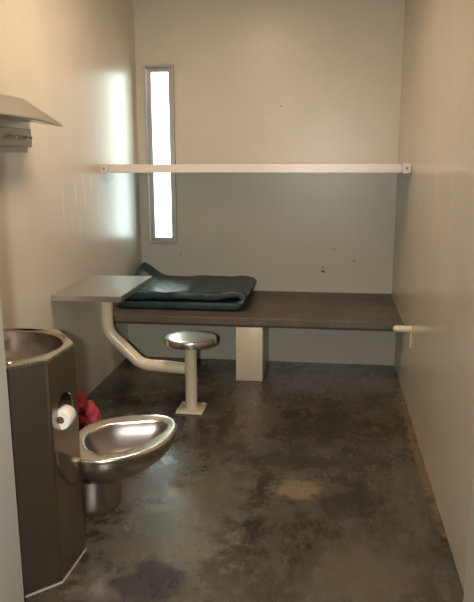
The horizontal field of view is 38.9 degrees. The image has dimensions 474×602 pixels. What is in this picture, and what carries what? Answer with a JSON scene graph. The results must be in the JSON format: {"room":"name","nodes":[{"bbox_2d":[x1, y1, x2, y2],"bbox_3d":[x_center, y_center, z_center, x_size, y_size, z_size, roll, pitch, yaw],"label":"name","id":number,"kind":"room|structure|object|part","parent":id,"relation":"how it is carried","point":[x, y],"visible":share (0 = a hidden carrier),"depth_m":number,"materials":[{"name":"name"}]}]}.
{"room":"prison interior","nodes":[
{"label":"prison interior","id":0,"kind":"room"},
{"bbox_2d":[0,0,141,396],"bbox_3d":[-1.123,-0.675,3.759,0.200,2.780,3.850,1,12,8],"label":"wall","id":1,"kind":"structure","parent":0,"point":[64,222],"depth_m":3.99,"materials":[{"name":"beige paint"}]},
{"bbox_2d":[0,126,32,152],"bbox_3d":[-1.091,-0.727,3.010,0.058,0.116,0.830,1,12,8],"label":"strip","id":2,"kind":"object","parent":1,"relation":"attached to","point":[12,139],"visible":1,"depth_m":3.24,"materials":[{"name":"metal"}]},
{"bbox_2d":[0,94,62,128],"bbox_3d":[-1.021,-0.857,2.978,0.199,0.148,0.840,1,12,8],"label":"wall shelf","id":3,"kind":"object","parent":1,"relation":"attached to","point":[15,112],"visible":0.97,"depth_m":3.13,"materials":[{"name":"metal"}]},
{"bbox_2d":[51,275,215,414],"bbox_3d":[-0.558,0.283,4.089,0.874,0.764,0.670,1,12,8],"label":"table","id":4,"kind":"object","parent":1,"relation":"attached to","point":[106,290],"visible":1,"depth_m":4.05,"materials":[{"name":"metal"}]},
{"bbox_3d":[-0.567,0.197,4.067,0.520,0.491,0.073,1,12,8],"label":"support arm","id":5,"kind":"part","parent":4,"relation":"part of","materials":[{"name":"beige metal"}]},
{"bbox_3d":[-0.280,0.233,4.040,0.312,0.043,0.312,1,12,8],"label":"seat","id":6,"kind":"part","parent":4,"relation":"part of","materials":[{"name":"metal"}]},
{"bbox_3d":[-0.279,0.658,4.130,0.164,0.010,0.190,1,12,8],"label":"plate","id":7,"kind":"part","parent":4,"relation":"part of","materials":[{"name":"beige metal"}]},
{"bbox_3d":[-0.279,0.455,4.087,0.150,0.410,0.150,1,12,8],"label":"stool post","id":8,"kind":"part","parent":4,"relation":"part of","materials":[{"name":"beige metal"}]},
{"bbox_2d":[0,296,473,601],"bbox_3d":[-0.284,-0.267,1.819,4.800,2.780,0.150,1,12,8],"label":"wall","id":9,"kind":"structure","parent":0,"point":[11,580],"depth_m":2.07,"materials":[{"name":"grey paint"}]},
{"bbox_2d":[24,356,463,601],"bbox_3d":[-0.283,1.196,2.103,4.800,0.200,7.600,1,12,8],"label":"floor","id":10,"kind":"structure","parent":0,"point":[306,481],"depth_m":3.01,"materials":[{"name":"concrete"}]},
{"bbox_2d":[77,392,101,427],"bbox_3d":[-0.895,0.617,3.872,0.216,0.201,0.166,-2,12,-8],"label":"bundle","id":11,"kind":"object","parent":10,"relation":"on","point":[88,413],"visible":0.66,"depth_m":3.85,"materials":[{"name":"fabric"}]},
{"bbox_2d":[3,328,176,598],"bbox_3d":[-0.746,0.557,2.593,0.916,0.856,0.876,1,12,8],"label":"toilet","id":12,"kind":"object","parent":10,"relation":"on","point":[63,477],"visible":0.94,"depth_m":2.42,"materials":[{"name":"metal"}]},
{"bbox_2d":[3,332,62,369],"bbox_3d":[-0.863,0.242,2.469,0.440,0.151,0.440,1,12,8],"label":"basin","id":13,"kind":"object","parent":12,"relation":"in","point":[24,350],"depth_m":2.65,"materials":[{"name":"silver metal"}]},
{"bbox_2d":[58,405,75,429],"bbox_3d":[-0.619,0.415,2.402,0.072,0.072,0.065,1,12,8],"label":"toilet paper roll","id":14,"kind":"object","parent":12,"relation":"in","point":[66,414],"visible":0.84,"depth_m":2.38,"materials":[{"name":"paper"}]},
{"bbox_3d":[-0.465,0.618,2.771,0.302,0.116,0.349,1,12,8],"label":"bowl interior","id":15,"kind":"part","parent":12,"relation":"part of","materials":[{"name":"metal"}]},
{"bbox_3d":[-0.463,0.639,2.769,0.386,0.144,0.478,1,12,8],"label":"toilet bowl","id":16,"kind":"part","parent":12,"relation":"part of","materials":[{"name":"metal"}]},
{"bbox_2d":[113,291,404,380],"bbox_3d":[0.160,0.233,5.054,2.037,0.458,0.960,1,12,8],"label":"concrete bench","id":17,"kind":"object","parent":10,"relation":"on","point":[262,311],"visible":0.89,"depth_m":4.64,"materials":[{"name":"concrete"}]},
{"bbox_2d":[119,262,256,310],"bbox_3d":[-0.355,-0.120,5.093,0.951,0.233,0.752,1,12,8],"label":"mattress","id":18,"kind":"object","parent":17,"relation":"on","point":[198,292],"visible":0.97,"depth_m":4.80,"materials":[{"name":"green plastic"}]},
{"bbox_2d":[133,0,404,293],"bbox_3d":[0.232,-1.023,5.378,2.035,2.780,0.200,1,12,8],"label":"wall","id":19,"kind":"structure","parent":0,"point":[256,81],"depth_m":5.21,"materials":[{"name":"beige paint"}]},
{"bbox_2d":[143,64,176,244],"bbox_3d":[-0.598,-1.164,5.431,0.235,1.398,0.164,1,12,8],"label":"window","id":20,"kind":"structure","parent":19,"relation":"in","point":[168,68],"depth_m":5.38,"materials":[{"name":"metal"}]},
{"bbox_3d":[-0.603,-1.163,5.419,0.137,1.297,0.006,1,12,8],"label":"pane","id":21,"kind":"part","parent":20,"relation":"part of","materials":[{"name":"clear glass"}]},
{"bbox_2d":[100,163,411,172],"bbox_3d":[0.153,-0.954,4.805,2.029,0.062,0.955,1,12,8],"label":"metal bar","id":22,"kind":"object","parent":19,"relation":"attached to","point":[405,167],"visible":1,"depth_m":4.35,"materials":[{"name":"white paint"}]},
{"bbox_2d":[127,323,395,365],"bbox_3d":[0.191,0.216,5.303,2.033,0.388,0.464,1,12,8],"label":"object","id":23,"kind":"structure","parent":19,"relation":"attached to","point":[285,344],"depth_m":5.05,"materials":[{"name":"paint"}]},
{"bbox_2d":[392,0,473,590],"bbox_3d":[1.091,-0.619,3.460,0.200,2.780,3.850,1,12,8],"label":"wall","id":24,"kind":"structure","parent":0,"point":[433,277],"depth_m":3.07,"materials":[{"name":"beige paint"}]},
{"bbox_2d":[393,325,411,348],"bbox_3d":[0.991,0.215,4.038,0.110,0.139,0.042,1,12,8],"label":"peg","id":25,"kind":"object","parent":24,"relation":"attached to","point":[397,328],"visible":1,"depth_m":4.01,"materials":[{"name":"beige metal"}]},
{"bbox_3d":[1.041,0.225,4.034,0.009,0.120,0.030,1,12,8],"label":"peg plate","id":26,"kind":"part","parent":25,"relation":"part of","materials":[{"name":"beige metal"}]}
]}

